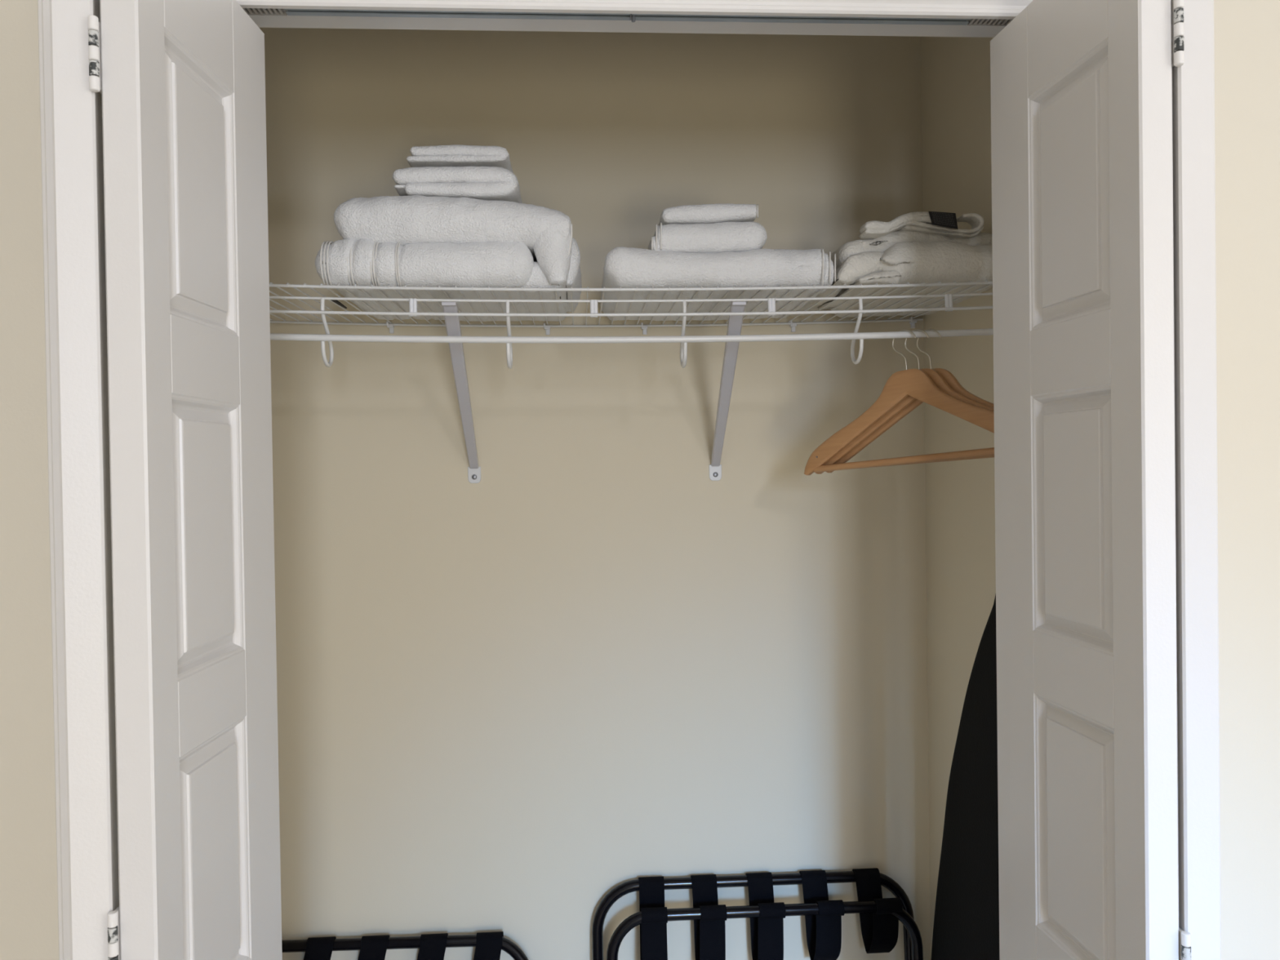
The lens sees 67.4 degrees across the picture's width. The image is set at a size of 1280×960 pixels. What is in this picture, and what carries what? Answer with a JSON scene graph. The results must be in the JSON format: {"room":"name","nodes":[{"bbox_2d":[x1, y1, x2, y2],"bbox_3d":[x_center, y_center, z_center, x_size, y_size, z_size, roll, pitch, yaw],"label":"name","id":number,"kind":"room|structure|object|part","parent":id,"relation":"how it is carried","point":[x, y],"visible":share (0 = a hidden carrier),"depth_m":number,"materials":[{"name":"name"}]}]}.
{"room":"hotel room","nodes":[
{"label":"hotel room","id":0,"kind":"room"},
{"bbox_2d":[259,27,930,959],"bbox_3d":[-0.162,0.239,1.926,1.669,2.440,0.100,-1,1,-4],"label":"wall","id":1,"kind":"structure","parent":0,"point":[550,682],"depth_m":1.88,"materials":[{"name":"beige paint"}]},
{"bbox_2d":[441,301,480,483],"bbox_3d":[-0.307,-0.135,1.662,0.025,0.286,0.402,-1,1,-5],"label":"brace","id":2,"kind":"object","parent":1,"relation":"attached to","point":[452,323],"visible":0.98,"depth_m":1.64,"materials":[{"name":"grey metal"}]},
{"bbox_3d":[-0.321,-0.010,1.862,0.025,0.032,0.003,-1,1,-4],"label":"foot plate","id":3,"kind":"part","parent":2,"relation":"part of","materials":[{"name":"white metal"}]},
{"bbox_2d":[269,280,993,368],"bbox_3d":[-0.153,-0.247,1.662,1.457,0.144,0.417,-1,1,-4],"label":"wire shelf","id":4,"kind":"object","parent":1,"relation":"attached to","point":[683,340],"visible":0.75,"depth_m":1.48,"materials":[{"name":"white metal"}]},
{"bbox_2d":[315,238,566,321],"bbox_3d":[-0.319,-0.330,1.648,0.380,0.090,0.394,-1,1,-4],"label":"bath towel","id":5,"kind":"object","parent":4,"relation":"on","point":[348,261],"visible":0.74,"depth_m":1.47,"materials":[{"name":"white fabric"}]},
{"bbox_2d":[333,195,582,312],"bbox_3d":[-0.288,-0.373,1.615,0.380,0.144,0.319,-1,1,-4],"label":"bath towel","id":6,"kind":"object","parent":5,"relation":"on","point":[547,233],"visible":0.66,"depth_m":1.47,"materials":[{"name":"white fabric"}]},
{"bbox_2d":[392,165,522,203],"bbox_3d":[-0.292,-0.464,1.590,0.194,0.049,0.223,-1,1,-4],"label":"hand towel","id":7,"kind":"object","parent":6,"relation":"on","point":[482,183],"visible":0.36,"depth_m":1.48,"materials":[{"name":"white fabric"}]},
{"bbox_2d":[406,144,513,173],"bbox_3d":[-0.289,-0.513,1.569,0.160,0.030,0.143,-1,1,-4],"label":"cloth","id":8,"kind":"object","parent":7,"relation":"on","point":[453,155],"visible":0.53,"depth_m":1.50,"materials":[{"name":"white fabric"}]},
{"bbox_3d":[-0.141,-0.261,1.459,1.457,0.024,0.005,-1,1,-4],"label":"lip rail","id":9,"kind":"part","parent":4,"relation":"part of","materials":[{"name":"white metal"}]},
{"bbox_3d":[-0.141,-0.282,1.465,1.457,0.024,0.004,-1,1,-4],"label":"lip rail","id":10,"kind":"part","parent":4,"relation":"part of","materials":[{"name":"white metal"}]},
{"bbox_3d":[-0.140,-0.223,1.460,1.457,0.030,0.010,-1,1,-4],"label":"hanging rod","id":11,"kind":"part","parent":4,"relation":"part of","materials":[{"name":"white metal"}]},
{"bbox_2d":[600,246,835,320],"bbox_3d":[0.116,-0.335,1.675,0.366,0.068,0.393,-1,1,-4],"label":"bath towel","id":12,"kind":"object","parent":4,"relation":"on","point":[624,267],"visible":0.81,"depth_m":1.49,"materials":[{"name":"white fabric"}]},
{"bbox_2d":[648,222,767,253],"bbox_3d":[0.103,-0.382,1.604,0.185,0.053,0.229,-1,1,-4],"label":"hand towel","id":13,"kind":"object","parent":12,"relation":"on","point":[722,237],"visible":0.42,"depth_m":1.50,"materials":[{"name":"white fabric"}]},
{"bbox_2d":[658,203,758,225],"bbox_3d":[0.106,-0.423,1.587,0.154,0.032,0.157,-1,1,-4],"label":"cloth","id":14,"kind":"object","parent":13,"relation":"on","point":[726,212],"visible":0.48,"depth_m":1.51,"materials":[{"name":"white fabric"}]},
{"bbox_2d":[789,230,992,317],"bbox_3d":[0.451,-0.363,1.694,0.305,0.103,0.393,-1,1,-4],"label":"robe","id":15,"kind":"object","parent":4,"relation":"on","point":[896,257],"visible":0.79,"depth_m":1.52,"materials":[{"name":"white fabric"}]},
{"bbox_2d":[858,211,984,239],"bbox_3d":[0.456,-0.411,1.555,0.199,0.040,0.055,-1,1,-4],"label":"belt","id":16,"kind":"object","parent":15,"relation":"on","point":[944,224],"visible":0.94,"depth_m":1.54,"materials":[{"name":"white fabric"}]},
{"bbox_2d":[931,212,955,226],"bbox_3d":[0.484,-0.415,1.530,0.038,0.022,0.001,-1,1,-4],"label":"print","id":17,"kind":"object","parent":16,"relation":"attached to","point":[938,219],"depth_m":1.53,"materials":[{"name":"grey"}]},
{"bbox_2d":[804,329,994,475],"bbox_3d":[0.422,-0.121,1.484,0.013,0.226,0.411,-2,1,-44],"label":"wooden hanger","id":18,"kind":"object","parent":4,"relation":"hanging from","point":[915,383],"visible":0.88,"depth_m":1.49,"materials":[{"name":"brown wood"}]},
{"bbox_2d":[815,328,994,474],"bbox_3d":[0.441,-0.123,1.486,0.013,0.224,0.411,-2,1,-44],"label":"wooden hanger","id":19,"kind":"object","parent":4,"relation":"hanging from","point":[935,375],"visible":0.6,"depth_m":1.50,"materials":[{"name":"brown wood"}]},
{"bbox_2d":[826,328,994,472],"bbox_3d":[0.459,-0.124,1.489,0.013,0.223,0.411,-2,1,-44],"label":"wooden hanger","id":20,"kind":"object","parent":4,"relation":"hanging from","point":[953,382],"visible":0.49,"depth_m":1.51,"materials":[{"name":"brown wood"}]},
{"bbox_2d":[708,301,746,480],"bbox_3d":[0.152,-0.140,1.690,0.025,0.288,0.403,-1,1,-1],"label":"brace","id":21,"kind":"object","parent":1,"relation":"attached to","point":[735,322],"visible":0.96,"depth_m":1.67,"materials":[{"name":"grey metal"}]},
{"bbox_3d":[0.148,-0.015,1.891,0.025,0.032,0.003,-1,1,-4],"label":"foot plate","id":22,"kind":"part","parent":21,"relation":"part of","materials":[{"name":"white metal"}]},
{"bbox_2d":[0,0,1279,959],"bbox_3d":[0.027,0.245,1.229,4.600,2.440,0.115,-1,1,-4],"label":"wall","id":23,"kind":"structure","parent":0,"point":[1246,33],"depth_m":1.21,"materials":[{"name":"beige paint"}]},
{"bbox_2d":[37,0,70,959],"bbox_3d":[-0.646,0.461,1.124,0.066,2.030,0.016,-1,1,-4],"label":"trim","id":24,"kind":"structure","parent":23,"relation":"attached to","point":[43,6],"depth_m":1.11,"materials":[{"name":"white paint"}]},
{"bbox_2d":[242,8,1012,26],"bbox_3d":[-0.032,-0.576,1.171,1.186,0.033,0.022,-1,1,-4],"label":"door track","id":25,"kind":"object","parent":23,"relation":"attached to","point":[250,11],"visible":0.3,"depth_m":1.18,"materials":[{"name":"metal"}]},
{"bbox_2d":[48,0,282,959],"bbox_3d":[-0.507,0.462,1.006,0.163,1.987,0.309,-1,1,-4],"label":"door","id":26,"kind":"structure","parent":25,"relation":"hanging from","point":[158,109],"depth_m":0.89,"materials":[{"name":"white paint"}]},
{"bbox_2d":[990,0,1221,959],"bbox_3d":[0.521,0.446,1.064,0.119,1.987,0.309,-1,1,-4],"label":"door","id":27,"kind":"structure","parent":25,"relation":"hanging from","point":[1103,146],"depth_m":0.98,"materials":[{"name":"white paint"}]},
{"bbox_2d":[248,15,1005,37],"bbox_3d":[-0.035,-0.602,1.216,1.226,0.018,0.115,-1,1,-4],"label":"trim","id":28,"kind":"structure","parent":23,"relation":"attached to","point":[261,21],"depth_m":1.26,"materials":[{"name":"white paint"}]},
{"bbox_2d":[235,0,1033,19],"bbox_3d":[-0.031,-0.596,1.151,1.330,0.066,0.016,-1,1,-4],"label":"trim","id":29,"kind":"structure","parent":23,"relation":"attached to","point":[941,9],"depth_m":1.16,"materials":[{"name":"white paint"}]},
{"bbox_2d":[920,36,995,959],"bbox_3d":[0.643,0.231,1.626,0.100,2.440,0.600,-1,1,-4],"label":"wall","id":30,"kind":"structure","parent":0,"point":[956,90],"depth_m":1.76,"materials":[{"name":"beige paint"}]},
{"bbox_3d":[0.151,1.533,-0.434,4.600,0.100,4.880,-1,1,-4],"label":"floor","id":31,"kind":"structure","parent":0,"visible":0},
{"bbox_2d":[281,931,528,959],"bbox_3d":[-0.499,1.169,1.682,0.633,0.597,0.339,-1,1,-4],"label":"luggage rack","id":32,"kind":"object","parent":31,"relation":"on","point":[489,945],"visible":0.75,"depth_m":1.83,"materials":[{"name":"black"}]},
{"bbox_2d":[591,867,923,959],"bbox_3d":[0.231,1.114,1.828,0.640,0.683,0.150,-1,1,-4],"label":"luggage rack","id":33,"kind":"object","parent":31,"relation":"on","point":[879,917],"visible":1,"depth_m":1.85,"materials":[{"name":"black"}]},
{"bbox_3d":[0.244,1.127,1.800,0.606,0.636,0.085,-1,1,-4],"label":"frame","id":34,"kind":"part","parent":33,"relation":"part of","materials":[{"name":"black metal"}]},
{"bbox_2d":[931,594,999,959],"bbox_3d":[0.582,0.788,1.632,0.030,1.284,0.545,-1,1,-4],"label":"ironing board","id":35,"kind":"object","parent":31,"relation":"on","point":[966,926],"visible":0.52,"depth_m":1.62,"materials":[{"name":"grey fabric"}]}
]}

